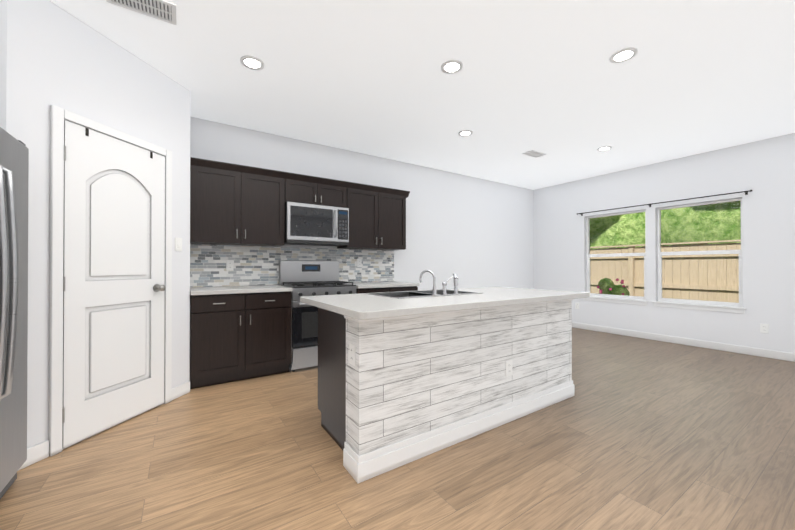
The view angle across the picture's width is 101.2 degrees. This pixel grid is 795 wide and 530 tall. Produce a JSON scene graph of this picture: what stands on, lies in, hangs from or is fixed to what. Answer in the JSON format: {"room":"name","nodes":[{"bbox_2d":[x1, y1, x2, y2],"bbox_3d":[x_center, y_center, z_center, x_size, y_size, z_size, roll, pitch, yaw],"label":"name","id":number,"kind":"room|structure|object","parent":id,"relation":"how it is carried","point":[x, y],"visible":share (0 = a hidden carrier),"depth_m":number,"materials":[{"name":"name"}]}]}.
{"room":"kitchen","nodes":[
{"label":"kitchen","id":0,"kind":"room"},
{"bbox_2d":[0,0,189,449],"bbox_3d":[-2.488,-0.221,2.421,1.610,2.740,1.463,0,0,-33],"label":"wall","id":1,"kind":"structure","parent":0,"point":[51,53],"depth_m":2.03,"materials":[{"name":"paint"}]},
{"bbox_2d":[48,105,171,456],"bbox_3d":[-1.999,0.093,2.363,0.594,2.111,0.594,0,0,-33],"label":"pantry door","id":2,"kind":"structure","parent":1,"relation":"in","point":[110,302],"depth_m":2.26,"materials":[{"name":"white wood"}]},
{"bbox_2d":[175,238,181,250],"bbox_3d":[-1.907,-0.179,2.850,0.011,0.116,0.072,0,0,12],"label":"light switch","id":3,"kind":"object","parent":1,"relation":"attached to","point":[178,244],"visible":1,"depth_m":2.85,"materials":[{"name":"white plastic"}]},
{"bbox_2d":[18,322,794,470],"bbox_3d":[1.841,1.097,2.039,6.916,0.100,6.857,0,0,-33],"label":"baseboard","id":4,"kind":"structure","parent":1,"relation":"attached to","point":[38,452],"depth_m":4.29,"materials":[{"name":"white wood"}]},
{"bbox_2d":[190,116,533,290],"bbox_3d":[-0.401,-0.209,4.759,7.970,2.740,0.140,0,0,-33],"label":"wall","id":5,"kind":"structure","parent":0,"point":[472,232],"depth_m":5.30,"materials":[{"name":"paint"}]},
{"bbox_2d":[190,157,285,246],"bbox_3d":[-1.745,-0.636,3.593,0.906,0.822,0.322,0,0,-33],"label":"upper cabinet","id":6,"kind":"object","parent":5,"relation":"attached to","point":[235,204],"depth_m":3.43,"materials":[{"name":"brown wood"}]},
{"bbox_2d":[190,244,393,286],"bbox_3d":[-1.132,0.012,4.184,2.584,0.459,0.010,0,0,-33],"label":"backsplash","id":7,"kind":"structure","parent":5,"relation":"attached to","point":[255,265],"depth_m":3.89,"materials":[{"name":"tile"}]},
{"bbox_2d":[226,260,232,270],"bbox_3d":[-1.885,0.005,3.676,0.072,0.116,0.008,0,0,-33],"label":"outlet","id":8,"kind":"object","parent":7,"relation":"attached to","point":[229,265],"visible":1,"depth_m":3.67,"materials":[{"name":"white plastic"}]},
{"bbox_2d":[357,259,361,266],"bbox_3d":[-0.533,-0.030,4.569,0.072,0.116,0.008,0,0,-33],"label":"outlet","id":9,"kind":"object","parent":7,"relation":"attached to","point":[359,262],"visible":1,"depth_m":4.57,"materials":[{"name":"white plastic"}]},
{"bbox_2d":[286,173,349,208],"bbox_3d":[-1.046,-0.880,4.056,0.762,0.330,0.322,0,0,-33],"label":"upper cabinet","id":10,"kind":"object","parent":5,"relation":"attached to","point":[300,188],"depth_m":3.91,"materials":[{"name":"brown wood"}]},
{"bbox_2d":[284,202,348,245],"bbox_3d":[-1.011,-0.481,4.001,0.754,0.456,0.447,0,0,-33],"label":"microwave","id":11,"kind":"object","parent":10,"relation":"attached to","point":[314,224],"visible":0.98,"depth_m":3.85,"materials":[{"name":"silver metal"}]},
{"bbox_2d":[337,182,405,249],"bbox_3d":[-0.346,-0.631,4.517,0.908,0.822,0.322,0,0,-33],"label":"upper cabinet","id":12,"kind":"object","parent":5,"relation":"attached to","point":[377,215],"depth_m":4.37,"materials":[{"name":"brown wood"}]},
{"bbox_2d":[0,327,794,529],"bbox_3d":[1.521,1.196,1.797,8.020,0.100,7.210,0,0,-33],"label":"floor","id":13,"kind":"structure","parent":0,"point":[635,433],"depth_m":1.87,"materials":[{"name":"brown wood"}]},
{"bbox_2d":[0,127,28,498],"bbox_3d":[-2.053,0.246,1.173,0.923,1.793,0.900,0,0,-33],"label":"refrigerator","id":14,"kind":"object","parent":13,"relation":"on","point":[14,166],"visible":1,"depth_m":1.56,"materials":[{"name":"silver metal"}]},
{"bbox_2d":[190,285,292,388],"bbox_3d":[-1.657,0.697,3.455,0.910,0.915,0.637,0,0,-33],"label":"base cabinet","id":15,"kind":"object","parent":13,"relation":"on","point":[238,333],"visible":0.96,"depth_m":3.19,"materials":[{"name":"brown wood"}]},
{"bbox_2d":[279,260,355,371],"bbox_3d":[-0.948,0.549,3.903,0.756,1.215,0.648,0,0,-33],"label":"range","id":16,"kind":"object","parent":13,"relation":"on","point":[308,278],"visible":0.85,"depth_m":3.62,"materials":[{"name":"silver metal"}]},
{"bbox_2d":[343,282,418,293],"bbox_3d":[-0.258,0.702,4.379,0.908,0.915,0.637,0,0,-33],"label":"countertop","id":17,"kind":"structure","parent":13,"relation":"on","point":[369,287],"depth_m":4.15,"materials":[{"name":"white stone"}]},
{"bbox_2d":[315,298,575,482],"bbox_3d":[0.450,0.715,2.636,2.117,0.872,0.818,0,0,-33],"label":"kitchen island","id":18,"kind":"object","parent":13,"relation":"on","point":[405,377],"depth_m":2.08,"materials":[{"name":"white wood"}]},
{"bbox_2d":[300,287,589,321],"bbox_3d":[0.466,0.255,2.618,2.210,0.040,1.004,0,0,-33],"label":"island countertop","id":19,"kind":"structure","parent":18,"relation":"on","point":[401,304],"depth_m":2.21,"materials":[{"name":"white stone"}]},
{"bbox_2d":[50,0,794,189],"bbox_3d":[1.521,-1.644,1.811,8.020,0.100,7.210,0,0,-33],"label":"ceiling","id":20,"kind":"structure","parent":0,"point":[559,88],"depth_m":2.73,"materials":[{"name":"paint"}]},
{"bbox_2d":[106,0,176,25],"bbox_3d":[-1.552,-1.587,1.982,0.350,0.011,0.200,0,0,-33],"label":"ceiling vent","id":21,"kind":"object","parent":20,"relation":"in","point":[163,10],"visible":1,"depth_m":2.02,"materials":[{"name":"white metal"}]},
{"bbox_2d":[240,55,263,69],"bbox_3d":[-1.139,-1.585,2.565,0.176,0.008,0.176,0,0,-33],"label":"recessed light","id":22,"kind":"object","parent":20,"relation":"in","point":[251,62],"visible":1,"depth_m":2.56,"materials":[{"name":"white plastic"}]},
{"bbox_2d":[441,60,462,73],"bbox_3d":[0.436,-1.585,2.617,0.176,0.008,0.176,0,0,-33],"label":"recessed light","id":23,"kind":"object","parent":20,"relation":"in","point":[451,66],"visible":1,"depth_m":2.61,"materials":[{"name":"white plastic"}]},
{"bbox_2d":[458,130,472,135],"bbox_3d":[0.815,-1.578,3.915,0.176,0.008,0.176,0,0,-33],"label":"recessed light","id":24,"kind":"object","parent":20,"relation":"in","point":[465,133],"visible":1,"depth_m":3.91,"materials":[{"name":"white plastic"}]},
{"bbox_2d":[522,150,546,157],"bbox_3d":[1.944,-1.574,4.637,0.320,0.012,0.170,0,0,-33],"label":"ceiling vent","id":25,"kind":"object","parent":20,"relation":"in","point":[534,153],"visible":1,"depth_m":4.62,"materials":[{"name":"white metal"}]},
{"bbox_2d":[597,146,611,150],"bbox_3d":[2.803,-1.576,4.425,0.176,0.008,0.176,0,0,-33],"label":"recessed light","id":26,"kind":"object","parent":20,"relation":"in","point":[604,148],"visible":0.98,"depth_m":4.42,"materials":[{"name":"white plastic"}]},
{"bbox_2d":[610,47,637,62],"bbox_3d":[1.711,-1.586,2.476,0.176,0.008,0.176,0,0,-33],"label":"recessed light","id":27,"kind":"object","parent":20,"relation":"in","point":[623,55],"visible":1,"depth_m":2.47,"materials":[{"name":"white plastic"}]},
{"bbox_2d":[533,133,794,352],"bbox_3d":[4.791,-0.213,3.993,0.150,2.740,6.860,0,0,-33],"label":"wall","id":28,"kind":"structure","parent":0,"point":[763,170],"depth_m":4.66,"materials":[{"name":"paint"}]},
{"bbox_2d":[583,210,647,305],"bbox_3d":[3.708,-0.121,5.590,0.167,1.523,1.010,0,0,-33],"label":"window","id":29,"kind":"structure","parent":28,"relation":"in","point":[635,300],"depth_m":5.60,"materials":[{"name":"white plastic"}]},
{"bbox_2d":[577,190,751,215],"bbox_3d":[3.926,-0.932,5.098,0.078,0.050,2.217,0,0,-33],"label":"curtain rod","id":30,"kind":"object","parent":28,"relation":"attached to","point":[746,192],"visible":1,"depth_m":4.83,"materials":[{"name":"brown metal"}]},
{"bbox_2d":[652,198,745,313],"bbox_3d":[4.297,-0.126,4.697,0.167,1.523,1.010,0,0,-33],"label":"window","id":31,"kind":"structure","parent":28,"relation":"in","point":[730,307],"depth_m":4.67,"materials":[{"name":"white plastic"}]},
{"bbox_2d":[760,323,768,332],"bbox_3d":[4.614,0.798,4.111,0.008,0.116,0.072,0,0,-33],"label":"outlet","id":32,"kind":"object","parent":28,"relation":"attached to","point":[764,328],"visible":1,"depth_m":4.11,"materials":[{"name":"white plastic"}]},
{"label":"outside","id":33,"kind":"structure","parent":0,"visible":0},
{"bbox_3d":[20.035,1.569,16.050,38.570,0.200,55.000,0,0,-33],"label":"ground","id":34,"kind":"structure","parent":33,"visible":0},
{"bbox_2d":[597,278,629,295],"bbox_3d":[4.114,0.842,6.254,0.642,1.194,0.569,0,0,-33],"label":"shrub","id":35,"kind":"object","parent":34,"relation":"on","point":[603,283],"depth_m":6.29,"materials":[{"name":"green plant"}]},
{"bbox_2d":[590,212,644,248],"bbox_3d":[6.200,-2.903,10.333,4.799,8.734,5.476,0,0,-33],"label":"tree","id":36,"kind":"object","parent":34,"relation":"on","point":[623,224],"depth_m":8.55,"materials":[{"name":"green plant"}]},
{"bbox_2d":[590,239,740,302],"bbox_3d":[5.478,0.476,7.676,0.160,1.900,25.056,0,0,-33],"label":"fence","id":37,"kind":"object","parent":34,"relation":"on","point":[722,278],"depth_m":6.92,"materials":[{"name":"brown wood"}]},
{"bbox_2d":[661,201,740,245],"bbox_3d":[8.387,-2.074,7.058,4.551,7.055,5.230,0,0,-33],"label":"tree","id":38,"kind":"object","parent":34,"relation":"on","point":[689,225],"depth_m":7.10,"materials":[{"name":"green plant"}]}
]}

